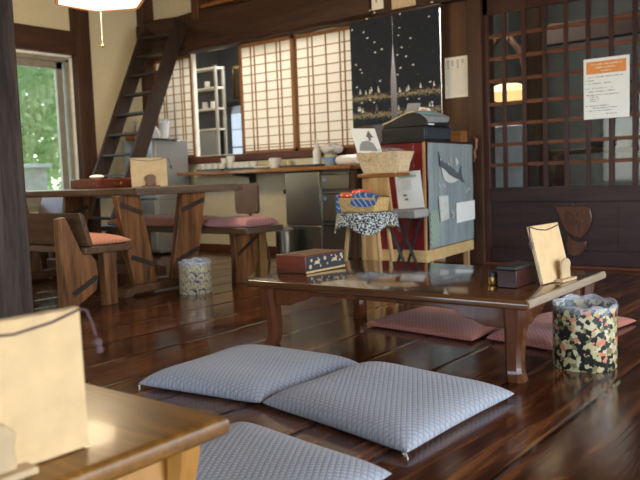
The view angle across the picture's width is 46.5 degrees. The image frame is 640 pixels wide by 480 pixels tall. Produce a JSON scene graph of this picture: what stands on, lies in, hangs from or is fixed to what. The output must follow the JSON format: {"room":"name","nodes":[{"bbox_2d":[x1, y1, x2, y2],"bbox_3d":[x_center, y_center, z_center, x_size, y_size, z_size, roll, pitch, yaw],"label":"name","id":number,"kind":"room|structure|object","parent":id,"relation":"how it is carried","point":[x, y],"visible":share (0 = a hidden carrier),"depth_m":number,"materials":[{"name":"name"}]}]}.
{"room":"cafe","nodes":[
{"label":"cafe","id":0,"kind":"room"},
{"bbox_2d":[12,0,142,258],"bbox_3d":[-4.522,-1.067,5.566,0.130,3.050,8.550,2,6,38],"label":"wall","id":1,"kind":"structure","parent":0,"point":[110,63],"depth_m":8.21,"materials":[{"name":"beige paint"}]},
{"bbox_2d":[14,23,74,55],"bbox_3d":[-4.855,-1.737,4.967,0.090,0.240,7.320,2,6,38],"label":"trim","id":2,"kind":"structure","parent":1,"relation":"attached to","point":[27,37],"depth_m":7.53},
{"bbox_2d":[16,49,78,212],"bbox_3d":[-3.128,-1.035,7.294,0.160,1.680,1.666,2,6,38],"label":"window","id":3,"kind":"structure","parent":1,"relation":"in","point":[61,64],"depth_m":7.84,"materials":[{"name":"wood"}]},
{"bbox_2d":[68,7,101,256],"bbox_3d":[-2.520,-1.345,7.962,0.120,3.050,0.185,2,6,38],"label":"trim","id":4,"kind":"structure","parent":1,"relation":"attached to","point":[78,19],"depth_m":7.90,"materials":[{"name":"wood"}]},
{"bbox_2d":[136,0,153,25],"bbox_3d":[-2.017,-2.697,8.526,0.130,0.490,0.160,2,6,38],"label":"trim","id":5,"kind":"structure","parent":1,"relation":"attached to","point":[144,14],"depth_m":8.48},
{"bbox_2d":[141,60,153,110],"bbox_3d":[-1.958,-1.000,8.687,0.110,2.200,0.140,2,6,38],"label":"trim","id":6,"kind":"structure","parent":1,"relation":"attached to","point":[146,82],"depth_m":8.56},
{"bbox_2d":[153,0,349,245],"bbox_3d":[2.038,-1.313,5.705,10.280,3.050,0.160,2,6,38],"label":"wall","id":7,"kind":"structure","parent":0,"point":[272,199],"depth_m":8.10,"materials":[{"name":"paint"}]},
{"bbox_2d":[153,54,195,156],"bbox_3d":[-1.649,-1.494,8.458,0.635,1.130,0.030,2,6,38],"label":"window","id":8,"kind":"structure","parent":7,"relation":"in","point":[177,107],"depth_m":8.39,"materials":[{"name":"paper"}]},
{"bbox_2d":[191,0,205,19],"bbox_3d":[-1.295,-2.629,7.910,0.110,0.570,0.130,2,6,38],"label":"trim","id":9,"kind":"structure","parent":7,"relation":"attached to","point":[195,4],"depth_m":7.87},
{"bbox_2d":[191,54,242,156],"bbox_3d":[-1.106,-1.478,8.046,0.722,1.130,0.050,2,6,38],"label":"window","id":10,"kind":"structure","parent":7,"relation":"in","point":[193,56],"depth_m":8.24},
{"bbox_2d":[200,0,242,7],"bbox_3d":[-0.101,-2.433,7.001,2.900,0.040,0.080,2,6,38],"label":"trim","id":11,"kind":"structure","parent":7,"relation":"attached to","point":[218,2],"depth_m":7.70,"materials":[{"name":"brown wood"}]},
{"bbox_2d":[201,243,275,252],"bbox_3d":[-0.449,0.101,7.698,2.220,0.070,0.030,2,6,38],"label":"baseboard","id":12,"kind":"structure","parent":7,"relation":"attached to","point":[205,246],"depth_m":8.18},
{"bbox_2d":[136,0,372,60],"bbox_3d":[-0.785,-2.227,7.596,3.200,0.428,0.185,2,6,38],"label":"ceiling beam","id":13,"kind":"structure","parent":7,"relation":"attached to","point":[230,25],"depth_m":7.42,"materials":[{"name":"wood"}]},
{"bbox_2d":[238,35,297,153],"bbox_3d":[-0.538,-1.459,7.590,0.735,1.130,0.030,2,6,38],"label":"shoji screen","id":14,"kind":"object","parent":7,"relation":"in","point":[266,67],"depth_m":7.58,"materials":[{"name":"paper"}]},
{"bbox_2d":[188,147,356,163],"bbox_3d":[-0.804,-0.869,7.846,3.030,0.070,0.140,2,6,38],"label":"trim","id":15,"kind":"structure","parent":7,"relation":"attached to","point":[347,150],"depth_m":7.56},
{"bbox_2d":[294,25,353,149],"bbox_3d":[0.071,-1.444,7.164,0.800,1.130,0.030,2,6,38],"label":"shoji screen","id":16,"kind":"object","parent":7,"relation":"in","point":[322,59],"depth_m":7.19,"materials":[{"name":"paper"}]},
{"bbox_2d":[353,125,372,257],"bbox_3d":[0.408,-0.936,6.957,0.070,2.200,0.230,2,6,38],"label":"trim","id":17,"kind":"structure","parent":7,"relation":"attached to","point":[367,126],"depth_m":6.89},
{"bbox_2d":[372,0,383,9],"bbox_3d":[0.501,-2.112,6.509,0.120,0.188,0.008,2,6,38],"label":"paper tag","id":18,"kind":"object","parent":7,"relation":"attached to","point":[376,4],"visible":1,"depth_m":6.51,"materials":[{"name":"grey"}]},
{"bbox_2d":[347,1,442,126],"bbox_3d":[0.641,-1.528,6.476,0.960,1.065,0.042,2,6,38],"label":"curtain","id":19,"kind":"object","parent":7,"relation":"hanging from","point":[415,41],"visible":0.97,"depth_m":6.45,"materials":[{"name":"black fabric"}]},
{"bbox_2d":[392,0,415,9],"bbox_3d":[0.709,-2.116,6.340,0.235,0.265,0.015,2,6,38],"label":"wooden plaque","id":20,"kind":"object","parent":7,"relation":"attached to","point":[396,4],"visible":1,"depth_m":6.35,"materials":[{"name":"wood"}]},
{"bbox_2d":[371,0,465,16],"bbox_3d":[3.224,-2.120,4.477,6.940,0.455,0.160,2,6,38],"label":"trim","id":21,"kind":"structure","parent":7,"relation":"attached to","point":[387,9],"depth_m":6.35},
{"bbox_2d":[440,1,470,262],"bbox_3d":[1.208,-0.911,6.338,0.255,2.200,0.220,2,6,38],"label":"trim","id":22,"kind":"structure","parent":7,"relation":"attached to","point":[453,16],"depth_m":6.21,"materials":[{"name":"wood"}]},
{"bbox_2d":[445,55,467,98],"bbox_3d":[1.135,-1.355,6.200,0.212,0.334,0.007,2,6,38],"label":"handwritten note","id":23,"kind":"object","parent":7,"relation":"attached to","point":[456,69],"visible":1,"depth_m":6.20,"materials":[{"name":"beige paper"}]},
{"bbox_2d":[473,137,477,161],"bbox_3d":[1.272,-0.742,6.095,0.043,0.209,0.073,-2,5,-3],"label":"ornament","id":24,"kind":"object","parent":7,"relation":"attached to","point":[475,138],"visible":1,"depth_m":6.07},
{"bbox_2d":[466,0,495,263],"bbox_3d":[1.351,-0.905,6.211,0.125,2.200,0.245,2,6,38],"label":"wooden pillar","id":25,"kind":"structure","parent":7,"relation":"attached to","point":[473,7],"depth_m":6.12,"materials":[{"name":"wood"}]},
{"bbox_2d":[482,0,639,267],"bbox_3d":[2.066,-0.870,5.565,1.800,2.140,0.044,2,6,38],"label":"door","id":26,"kind":"structure","parent":7,"relation":"in","point":[613,236],"depth_m":5.74,"materials":[{"name":"brown wood"}]},
{"bbox_2d":[551,204,592,256],"bbox_3d":[1.935,-0.071,5.728,0.316,0.408,0.045,2,6,38],"label":"carved plaque","id":27,"kind":"object","parent":26,"relation":"attached to","point":[576,220],"visible":1,"depth_m":5.69,"materials":[{"name":"brown wood"}]},
{"bbox_2d":[584,54,629,119],"bbox_3d":[2.105,-1.119,5.477,0.327,0.443,0.009,2,6,38],"label":"poster","id":28,"kind":"object","parent":26,"relation":"attached to","point":[606,79],"visible":1,"depth_m":5.47,"materials":[{"name":"white paper"}]},
{"bbox_2d":[485,261,639,271],"bbox_3d":[3.735,0.259,4.399,5.920,0.025,0.120,2,6,38],"label":"trim","id":29,"kind":"structure","parent":7,"relation":"attached to","point":[486,262],"depth_m":5.62,"materials":[{"name":"brown wood"}]},
{"bbox_2d":[32,250,639,479],"bbox_3d":[-0.547,0.628,2.493,10.300,0.080,8.320,2,6,38],"label":"floor","id":30,"kind":"structure","parent":0,"point":[557,424],"depth_m":3.00,"materials":[{"name":"wood"}]},
{"bbox_2d":[0,0,33,318],"bbox_3d":[-1.180,-0.932,2.623,0.135,3.050,0.122,2,6,38],"label":"wooden pillar","id":31,"kind":"structure","parent":30,"relation":"on","point":[16,293],"depth_m":2.65,"materials":[{"name":"wood"}]},
{"bbox_2d":[38,197,96,264],"bbox_3d":[-2.556,-0.102,7.081,0.850,0.729,0.509,2,6,38],"label":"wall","id":32,"kind":"structure","parent":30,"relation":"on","point":[48,204],"depth_m":7.31,"materials":[{"name":"white paint"}]},
{"bbox_2d":[27,213,131,308],"bbox_3d":[-1.983,0.107,5.147,1.545,0.604,0.505,2,6,38],"label":"wooden chair","id":33,"kind":"object","parent":30,"relation":"on","point":[66,235],"visible":0.76,"depth_m":4.64,"materials":[{"name":"brown wood"}]},
{"bbox_2d":[89,232,130,245],"bbox_3d":[-1.869,-0.022,5.189,1.365,0.068,0.305,2,6,38],"label":"bench cushion","id":34,"kind":"object","parent":33,"relation":"on","point":[97,238],"visible":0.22,"depth_m":4.81,"materials":[{"name":"orange fabric"}]},
{"bbox_2d":[20,383,229,479],"bbox_3d":[-0.977,0.556,1.226,0.925,0.312,1.420,2,6,38],"label":"table","id":35,"kind":"object","parent":30,"relation":"on","point":[132,437],"visible":0.71,"depth_m":1.41,"materials":[{"name":"wood"}]},
{"bbox_2d":[0,424,38,479],"bbox_3d":[-0.530,0.339,1.185,0.075,0.093,0.130,2,6,39],"label":"menu stand","id":36,"kind":"object","parent":35,"relation":"on","point":[9,469],"visible":1,"depth_m":1.19,"materials":[{"name":"brown wood"}]},
{"bbox_2d":[0,306,103,464],"bbox_3d":[-0.486,0.251,1.242,0.026,0.250,0.290,1,6,39],"label":"menu","id":37,"kind":"object","parent":35,"relation":"on","point":[43,396],"visible":0.99,"depth_m":1.26,"materials":[{"name":"white paper"}]},
{"bbox_2d":[26,184,242,297],"bbox_3d":[-1.670,-0.044,5.970,1.916,0.742,1.105,2,6,38],"label":"table","id":38,"kind":"object","parent":30,"relation":"on","point":[139,265],"visible":0.71,"depth_m":5.40,"materials":[{"name":"brown wood"}]},
{"bbox_2d":[70,178,131,188],"bbox_3d":[-1.665,-0.441,5.801,0.314,0.074,0.430,2,6,38],"label":"box","id":39,"kind":"object","parent":38,"relation":"on","point":[106,182],"visible":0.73,"depth_m":5.66,"materials":[{"name":"red wood"}]},
{"bbox_2d":[130,157,171,186],"bbox_3d":[-1.249,-0.504,5.525,0.310,0.215,0.029,-5,6,-29],"label":"menu","id":40,"kind":"object","parent":38,"relation":"on","point":[140,168],"visible":1,"depth_m":5.50,"materials":[{"name":"white paper"}]},
{"bbox_2d":[142,174,159,186],"bbox_3d":[-1.257,-0.439,5.510,0.130,0.093,0.075,-5,6,-30],"label":"menu stand","id":41,"kind":"object","parent":38,"relation":"on","point":[150,179],"visible":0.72,"depth_m":5.49,"materials":[{"name":"brown wood"}]},
{"bbox_2d":[87,18,186,260],"bbox_3d":[-1.997,-1.042,7.721,0.570,2.516,1.290,2,6,38],"label":"ladder","id":42,"kind":"object","parent":30,"relation":"on","point":[175,36],"visible":0.75,"depth_m":7.80,"materials":[{"name":"brown wood"}]},
{"bbox_2d":[123,140,188,252],"bbox_3d":[-1.776,-0.481,8.172,0.496,1.200,0.495,2,6,38],"label":"refrigerator","id":43,"kind":"object","parent":30,"relation":"on","point":[176,151],"visible":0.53,"depth_m":7.97,"materials":[{"name":"metal"}]},
{"bbox_2d":[126,138,179,141],"bbox_3d":[-1.808,-1.079,8.056,0.500,0.011,0.330,2,6,38],"label":"tray","id":44,"kind":"object","parent":43,"relation":"on","point":[152,138],"visible":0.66,"depth_m":7.89,"materials":[{"name":"plastic"}]},
{"bbox_2d":[152,126,159,137],"bbox_3d":[-1.814,-1.187,8.055,0.225,0.197,0.160,2,6,38],"label":"plastic bag","id":45,"kind":"object","parent":44,"relation":"on","point":[156,134],"visible":0.18,"depth_m":8.00,"materials":[{"name":"white plastic"}]},
{"bbox_2d":[160,123,168,137],"bbox_3d":[-1.664,-1.187,7.975,0.124,0.207,0.124,2,6,38],"label":"stacked cups","id":46,"kind":"object","parent":44,"relation":"on","point":[164,127],"visible":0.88,"depth_m":7.94,"materials":[{"name":"white plastic"}]},
{"bbox_2d":[101,224,282,282],"bbox_3d":[-1.088,0.085,6.120,1.755,0.418,0.405,2,6,38],"label":"bench","id":47,"kind":"object","parent":30,"relation":"on","point":[248,245],"visible":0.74,"depth_m":5.66,"materials":[{"name":"brown wood"}]},
{"bbox_2d":[144,214,174,225],"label":"bench cushion","id":48,"kind":"object","parent":47,"relation":"on","point":[158,220],"depth_m":6.07,"materials":[{"name":"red fabric"}]},
{"bbox_2d":[202,215,217,225],"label":"bench cushion","id":49,"kind":"object","parent":47,"relation":"on","point":[205,218],"depth_m":5.89,"materials":[{"name":"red fabric"}]},
{"bbox_2d":[203,215,277,227],"bbox_3d":[-0.610,-0.147,5.715,0.455,0.076,0.370,2,6,38],"label":"bench cushion","id":50,"kind":"object","parent":47,"relation":"on","point":[250,220],"visible":1,"depth_m":5.59,"materials":[{"name":"pink fabric"}]},
{"bbox_2d":[178,260,211,294],"bbox_3d":[-0.870,0.246,5.189,0.235,0.240,0.234,2,6,38],"label":"waste bin","id":51,"kind":"object","parent":30,"relation":"on","point":[195,277],"visible":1,"depth_m":5.10,"materials":[{"name":"paper"}]},
{"bbox_2d":[138,344,357,402],"bbox_3d":[-0.283,0.501,2.920,0.593,0.078,0.683,2,6,38],"label":"floor cushion","id":52,"kind":"object","parent":30,"relation":"on","point":[253,373],"visible":0.94,"depth_m":2.79,"materials":[{"name":"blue fabric"}]},
{"bbox_2d":[234,183,270,261],"bbox_3d":[-0.590,-0.155,6.854,0.285,0.737,0.260,2,6,38],"label":"counter chair","id":53,"kind":"object","parent":30,"relation":"on","point":[247,199],"visible":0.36,"depth_m":6.72,"materials":[{"name":"brown wood"}]},
{"bbox_2d":[177,157,360,259],"bbox_3d":[-0.515,-0.321,7.459,2.290,0.955,0.350,2,6,38],"label":"counter","id":54,"kind":"object","parent":30,"relation":"on","point":[251,173],"depth_m":7.23,"materials":[{"name":"brown wood"}]},
{"bbox_2d":[223,167,267,169],"bbox_3d":[-0.753,-0.727,7.593,0.430,0.020,0.220,2,6,38],"label":"serving tray","id":55,"kind":"object","parent":54,"relation":"on","point":[246,167],"visible":0.73,"depth_m":7.50,"materials":[{"name":"black plastic"}]},
{"bbox_3d":[-0.913,-0.758,7.638,0.088,0.068,0.087,2,6,38],"label":"tea cup","id":56,"kind":"object","parent":55,"relation":"on","visible":0},
{"bbox_2d":[226,156,234,162],"bbox_3d":[-0.915,-0.827,7.632,0.088,0.068,0.087,2,6,38],"label":"tea cup","id":57,"kind":"object","parent":56,"relation":"on","point":[230,159],"visible":1,"depth_m":7.60,"materials":[{"name":"white ceramic"}]},
{"bbox_2d":[177,165,360,175],"bbox_3d":[-0.528,-0.692,7.427,2.290,0.036,0.350,2,6,38],"label":"countertop","id":58,"kind":"structure","parent":54,"relation":"on","point":[335,167],"depth_m":7.16,"materials":[{"name":"brown wood"}]},
{"bbox_2d":[269,158,280,167],"bbox_3d":[-0.438,-0.751,7.279,0.124,0.100,0.122,2,6,38],"label":"cup","id":59,"kind":"object","parent":54,"relation":"on","point":[274,162],"visible":0.9,"depth_m":7.23,"materials":[{"name":"ceramic"}]},
{"bbox_2d":[280,164,324,167],"bbox_3d":[-0.137,-0.707,7.098,0.450,0.020,0.240,2,6,38],"label":"serving tray","id":60,"kind":"object","parent":54,"relation":"on","point":[307,165],"visible":0.8,"depth_m":6.97,"materials":[{"name":"black plastic"}]},
{"bbox_2d":[313,139,321,163],"bbox_3d":[-0.029,-0.827,7.013,0.084,0.250,0.084,2,6,38],"label":"bottle","id":61,"kind":"object","parent":60,"relation":"on","point":[317,159],"visible":0.87,"depth_m":6.98,"materials":[{"name":"ceramic"}]},
{"bbox_2d":[320,143,343,165],"bbox_3d":[0.118,-0.794,6.901,0.235,0.211,0.195,2,6,38],"label":"tub","id":62,"kind":"object","parent":54,"relation":"on","point":[330,150],"visible":0.88,"depth_m":6.87,"materials":[{"name":"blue plastic"}]},
{"bbox_2d":[335,154,358,164],"bbox_3d":[0.256,-0.733,6.812,0.220,0.092,0.100,2,6,38],"label":"rolled towel","id":63,"kind":"object","parent":54,"relation":"on","point":[341,159],"visible":0.83,"depth_m":6.77,"materials":[{"name":"white fabric"}]},
{"bbox_2d":[275,227,293,254],"bbox_3d":[-0.328,0.034,6.989,0.180,0.315,0.180,2,6,38],"label":"trash can","id":64,"kind":"object","parent":30,"relation":"on","point":[285,237],"visible":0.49,"depth_m":6.91,"materials":[{"name":"metal"}]},
{"bbox_2d":[195,422,391,479],"bbox_3d":[-0.186,0.592,1.918,0.625,0.063,0.590,2,6,38],"label":"floor cushion","id":65,"kind":"object","parent":30,"relation":"on","point":[248,451],"visible":0.75,"depth_m":1.91,"materials":[{"name":"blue fabric"}]},
{"bbox_2d":[283,171,323,251],"bbox_3d":[-0.077,-0.258,7.128,0.440,0.796,0.300,2,6,38],"label":"refrigerator","id":66,"kind":"object","parent":30,"relation":"on","point":[303,190],"visible":0.67,"depth_m":7.00,"materials":[{"name":"metal"}]},
{"bbox_2d":[321,169,362,258],"bbox_3d":[0.231,-0.244,6.889,0.320,0.806,0.300,2,6,38],"label":"refrigerator","id":67,"kind":"object","parent":30,"relation":"on","point":[334,182],"visible":0.58,"depth_m":6.79,"materials":[{"name":"metal"}]},
{"bbox_2d":[344,225,394,260],"bbox_3d":[0.314,0.085,4.869,0.370,0.537,0.370,2,6,38],"label":"round stool","id":68,"kind":"object","parent":30,"relation":"on","point":[388,232],"visible":0.42,"depth_m":4.87,"materials":[{"name":"brown wood"}]},
{"bbox_2d":[334,210,399,234],"bbox_3d":[0.312,-0.118,4.858,0.451,0.138,0.443,2,6,38],"label":"cloth","id":69,"kind":"object","parent":68,"relation":"on","point":[365,223],"visible":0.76,"depth_m":4.67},
{"bbox_2d":[338,197,389,211],"bbox_3d":[0.287,-0.233,4.854,0.289,0.090,0.179,2,6,38],"label":"wicker basket","id":70,"kind":"object","parent":69,"relation":"on","point":[382,203],"visible":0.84,"depth_m":4.79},
{"bbox_2d":[336,195,340,211],"bbox_3d":[0.162,-0.251,4.925,0.030,0.118,0.161,2,6,36],"label":"cloth","id":71,"kind":"object","parent":70,"relation":"hanging from","point":[338,209],"visible":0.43,"depth_m":4.87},
{"bbox_2d":[339,192,355,197],"bbox_3d":[0.190,-0.295,4.894,0.125,0.037,0.084,0,6,27],"label":"snack packet","id":72,"kind":"object","parent":70,"relation":"in","point":[344,194],"visible":0.78,"depth_m":4.87,"materials":[{"name":"red plastic"}]},
{"bbox_2d":[351,189,371,192],"bbox_3d":[0.268,-0.315,4.882,0.084,0.037,0.125,-5,6,-35],"label":"snack packet","id":73,"kind":"object","parent":70,"relation":"in","point":[356,190],"visible":0.66,"depth_m":4.86,"materials":[{"name":"red plastic"}]},
{"bbox_2d":[350,192,388,206],"bbox_3d":[0.327,-0.263,4.791,0.220,0.096,0.160,2,6,38],"label":"cloth","id":74,"kind":"object","parent":70,"relation":"on","point":[354,202],"visible":1,"depth_m":4.75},
{"bbox_2d":[357,172,409,259],"bbox_3d":[0.449,-0.071,5.173,0.315,0.782,0.190,2,6,38],"label":"pedestal stand","id":75,"kind":"object","parent":30,"relation":"on","point":[381,186],"visible":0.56,"depth_m":5.09,"materials":[{"name":"brown wood"}]},
{"bbox_2d":[356,151,413,173],"bbox_3d":[0.445,-0.532,5.121,0.354,0.143,0.204,2,6,38],"label":"straw basket","id":76,"kind":"object","parent":75,"relation":"on","point":[392,161],"visible":1,"depth_m":5.04,"materials":[{"name":"beige wicker"}]},
{"bbox_2d":[350,128,381,152],"bbox_3d":[0.320,-0.691,5.177,0.290,0.188,0.072,1,6,32],"label":"leaflet","id":77,"kind":"object","parent":76,"relation":"in","point":[365,140],"visible":0.96,"depth_m":5.17,"materials":[{"name":"white paper"}]},
{"bbox_2d":[263,361,513,459],"bbox_3d":[0.208,0.520,2.501,0.675,0.078,0.728,2,6,38],"label":"floor cushion","id":78,"kind":"object","parent":30,"relation":"on","point":[402,408],"visible":1,"depth_m":2.38,"materials":[{"name":"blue fabric"}]},
{"bbox_2d":[390,208,428,261],"bbox_3d":[0.622,0.041,5.326,0.265,0.528,0.199,2,6,38],"label":"folding stool","id":79,"kind":"object","parent":30,"relation":"on","point":[419,213],"visible":0.56,"depth_m":5.27,"materials":[{"name":"grey fabric"}]},
{"bbox_2d":[395,170,423,208],"bbox_3d":[0.624,-0.351,5.209,0.263,0.268,0.049,2,6,38],"label":"sign","id":80,"kind":"object","parent":79,"relation":"on","point":[409,190],"visible":0.84,"depth_m":5.20,"materials":[{"name":"white paper"}]},
{"bbox_2d":[376,140,473,264],"bbox_3d":[0.833,-0.258,5.865,0.450,1.008,0.991,1,6,32],"label":"display cabinet","id":81,"kind":"object","parent":30,"relation":"on","point":[422,251],"visible":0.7,"depth_m":5.44,"materials":[{"name":"red paint"}]},
{"bbox_2d":[382,103,450,142],"bbox_3d":[0.732,-0.892,5.604,0.389,0.306,0.400,2,6,38],"label":"cash register","id":82,"kind":"object","parent":81,"relation":"on","point":[412,125],"visible":0.98,"depth_m":5.47,"materials":[{"name":"black plastic"}]},
{"bbox_2d":[428,142,474,248],"bbox_3d":[1.024,-0.356,5.731,0.024,0.768,0.906,1,6,32],"label":"poster","id":83,"kind":"object","parent":81,"relation":"hanging from","point":[450,172],"visible":1,"depth_m":5.70,"materials":[{"name":"paper"}]},
{"bbox_2d":[451,125,467,141],"bbox_3d":[1.124,-0.859,6.034,0.100,0.138,0.110,2,6,38],"label":"box","id":84,"kind":"object","parent":81,"relation":"on","point":[458,136],"visible":0.76,"depth_m":6.00,"materials":[{"name":"brown wood"}]},
{"bbox_2d":[246,259,605,382],"bbox_3d":[0.470,0.316,3.401,1.369,0.313,0.875,2,6,38],"label":"table","id":85,"kind":"object","parent":30,"relation":"on","point":[465,289],"visible":0.86,"depth_m":3.13,"materials":[{"name":"wood"}]},
{"bbox_2d":[276,249,344,273],"bbox_3d":[-0.044,0.103,3.746,0.194,0.087,0.313,2,6,38],"label":"tissue box","id":86,"kind":"object","parent":85,"relation":"on","point":[311,260],"visible":1,"depth_m":3.66,"materials":[{"name":"red wood"}]},
{"bbox_2d":[488,271,497,285],"bbox_3d":[0.705,0.155,3.020,0.044,0.056,0.044,2,6,38],"label":"pot","id":87,"kind":"object","parent":85,"relation":"on","point":[493,279],"visible":0.74,"depth_m":3.00,"materials":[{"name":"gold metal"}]},
{"bbox_2d":[496,260,535,287],"bbox_3d":[0.795,0.138,3.007,0.086,0.086,0.201,2,6,38],"label":"box","id":88,"kind":"object","parent":85,"relation":"on","point":[515,274],"visible":0.87,"depth_m":2.95,"materials":[{"name":"black paint"}]},
{"bbox_2d":[527,222,565,284],"bbox_3d":[0.933,0.053,3.062,0.071,0.234,0.290,3,7,43],"label":"menu","id":89,"kind":"object","parent":85,"relation":"on","point":[546,244],"visible":0.98,"depth_m":3.05,"materials":[{"name":"white paper"}]},
{"bbox_2d":[555,258,576,282],"bbox_3d":[1.000,0.120,3.083,0.075,0.093,0.130,3,7,43],"label":"menu stand","id":90,"kind":"object","parent":85,"relation":"on","point":[565,276],"visible":0.88,"depth_m":3.06,"materials":[{"name":"brown wood"}]},
{"bbox_2d":[366,306,500,340],"bbox_3d":[0.674,0.400,3.819,0.647,0.059,0.639,3,7,44],"label":"floor cushion","id":91,"kind":"object","parent":30,"relation":"on","point":[430,320],"visible":0.68,"depth_m":3.64,"materials":[{"name":"fabric"}]},
{"bbox_2d":[486,312,635,349],"bbox_3d":[1.129,0.406,3.554,0.789,0.058,0.423,-7,7,-43],"label":"floor cushion","id":92,"kind":"object","parent":30,"relation":"on","point":[540,331],"visible":0.38,"depth_m":3.37,"materials":[{"name":"fabric"}]},
{"bbox_2d":[552,299,617,372],"bbox_3d":[1.036,0.360,2.922,0.251,0.268,0.250,2,6,38],"label":"waste bin","id":93,"kind":"object","parent":30,"relation":"on","point":[585,331],"visible":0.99,"depth_m":2.83,"materials":[{"name":"paper"}]},
{"bbox_2d":[196,0,639,186],"bbox_3d":[2.439,-1.449,7.123,11.400,3.050,2.580,2,6,38],"label":"wall","id":94,"kind":"structure","parent":0,"point":[622,126],"depth_m":8.22,"materials":[{"name":"paint"}]},
{"bbox_2d":[226,101,240,113],"bbox_3d":[-0.592,-1.252,8.938,1.600,0.880,0.300,2,6,38],"label":"range hood","id":95,"kind":"object","parent":94,"relation":"attached to","point":[234,107],"visible":0.14,"depth_m":9.16,"materials":[{"name":"metal"}]},
{"bbox_2d":[232,66,239,98],"bbox_3d":[-0.620,-1.890,8.779,0.880,0.380,0.270,2,6,38],"label":"upper cabinet","id":96,"kind":"object","parent":94,"relation":"attached to","point":[235,69],"visible":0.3,"depth_m":8.93,"materials":[{"name":"brown wood"}]},
{"bbox_2d":[231,113,242,153],"bbox_3d":[-0.495,-1.256,9.063,1.600,0.700,0.025,2,6,38],"label":"window","id":97,"kind":"structure","parent":94,"relation":"in","point":[236,129],"depth_m":9.50,"materials":[{"name":"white glass"}]},
{"bbox_2d":[494,33,521,67],"bbox_3d":[1.846,-1.398,7.135,0.487,1.192,0.100,2,6,38],"label":"trim","id":98,"kind":"structure","parent":94,"relation":"attached to","point":[514,43],"depth_m":7.05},
{"bbox_2d":[495,125,522,187],"bbox_3d":[1.649,-0.435,6.698,0.430,1.160,0.200,2,6,38],"label":"refrigerator","id":99,"kind":"object","parent":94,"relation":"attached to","point":[514,132],"visible":0.09,"depth_m":6.52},
{"bbox_2d":[526,7,542,186],"bbox_3d":[1.861,-1.370,6.444,0.130,3.050,0.130,2,6,38],"label":"trim","id":100,"kind":"structure","parent":94,"relation":"attached to","point":[534,15],"depth_m":6.40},
{"bbox_2d":[547,10,639,46],"bbox_3d":[4.581,-1.980,5.700,6.100,0.200,0.120,2,6,38],"label":"trim","id":101,"kind":"structure","parent":94,"relation":"attached to","point":[623,27],"depth_m":7.16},
{"bbox_2d":[439,8,441,98],"bbox_3d":[1.258,-1.439,7.497,0.600,3.050,0.050,2,6,38],"label":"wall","id":102,"kind":"structure","parent":0,"point":[439,8],"depth_m":7.45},
{"bbox_3d":[-0.572,-2.501,2.334,10.300,0.080,8.600,2,6,38],"label":"ceiling","id":103,"kind":"structure","parent":0,"visible":0},
{"bbox_2d":[55,0,143,47],"bbox_3d":[-1.632,-2.057,5.463,0.612,1.267,0.699,2,6,38],"label":"lamp","id":104,"kind":"object","parent":103,"relation":"hanging from","point":[100,6],"visible":1,"depth_m":5.59,"materials":[{"name":"white"}]},
{"bbox_2d":[59,0,139,9],"bbox_3d":[-1.623,-1.818,5.484,0.569,0.116,0.656,2,6,38],"label":"diffuser","id":105,"kind":"object","parent":104,"relation":"attached to","point":[77,4],"depth_m":5.60,"materials":[{"name":"white"}]},
{"bbox_3d":[2.648,0.087,7.453,11.400,0.080,3.080,2,6,38],"label":"trim","id":106,"kind":"structure","parent":0,"visible":0},
{"bbox_2d":[196,65,228,155],"bbox_3d":[-1.518,-1.001,9.088,0.970,2.100,0.170,2,6,38],"label":"metal shelf","id":107,"kind":"object","parent":106,"relation":"on","point":[213,129],"visible":0.2,"depth_m":8.84,"materials":[{"name":"metal"}]},
{"bbox_2d":[548,146,639,186],"bbox_3d":[2.732,-0.319,6.244,1.600,0.930,0.300,2,6,38],"label":"stand","id":108,"kind":"object","parent":106,"relation":"on","point":[556,172],"visible":0.44,"depth_m":6.56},
{"bbox_2d":[591,134,616,147],"bbox_3d":[2.437,-0.854,6.414,0.230,0.124,0.230,2,6,38],"label":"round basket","id":109,"kind":"object","parent":108,"relation":"on","point":[595,144],"visible":0.56,"depth_m":6.33,"materials":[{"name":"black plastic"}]},
{"bbox_2d":[628,78,639,146],"bbox_3d":[2.640,-1.119,6.223,0.239,0.671,0.164,2,6,38],"label":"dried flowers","id":110,"kind":"object","parent":108,"relation":"on","point":[630,133],"visible":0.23,"depth_m":6.25,"materials":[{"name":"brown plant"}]},
{"bbox_2d":[628,131,638,146],"bbox_3d":[2.633,-0.880,6.257,0.080,0.189,0.080,2,6,38],"label":"bottle","id":111,"kind":"object","parent":110,"relation":"on","point":[630,140],"depth_m":6.25,"materials":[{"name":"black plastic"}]},
{"bbox_3d":[2.537,-3.030,7.185,11.400,0.080,3.080,2,6,38],"label":"trim","id":112,"kind":"structure","parent":0,"visible":0},
{"bbox_2d":[494,13,521,101],"bbox_3d":[1.705,-2.087,6.759,0.400,1.665,0.400,2,6,38],"label":"pendant lamp","id":113,"kind":"object","parent":112,"relation":"hanging from","point":[514,90],"visible":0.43,"depth_m":6.69,"materials":[{"name":"yellow"}]},
{"label":"outside","id":114,"kind":"structure","parent":0,"visible":0},
{"bbox_3d":[-8.351,0.165,12.958,14.900,0.100,26.000,2,6,38],"label":"trim","id":115,"kind":"structure","parent":114,"visible":0},
{"bbox_2d":[24,163,51,190],"bbox_3d":[-4.079,-0.385,9.873,0.700,1.220,0.820,2,6,38],"label":"garden shed","id":116,"kind":"object","parent":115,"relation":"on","point":[35,175],"visible":0.22,"depth_m":9.80,"materials":[{"name":"white metal"}]},
{"bbox_2d":[17,66,60,180],"bbox_3d":[-4.632,-1.936,11.199,2.308,4.129,2.504,2,6,38],"label":"tree","id":117,"kind":"object","parent":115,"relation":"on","point":[44,122],"visible":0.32,"depth_m":10.82,"materials":[{"name":"green plant"}]},
{"bbox_2d":[18,73,60,189],"bbox_3d":[-4.822,-2.555,14.232,2.863,4.854,3.992,3,7,43],"label":"tree","id":118,"kind":"object","parent":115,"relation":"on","point":[50,183],"visible":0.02,"depth_m":13.56,"materials":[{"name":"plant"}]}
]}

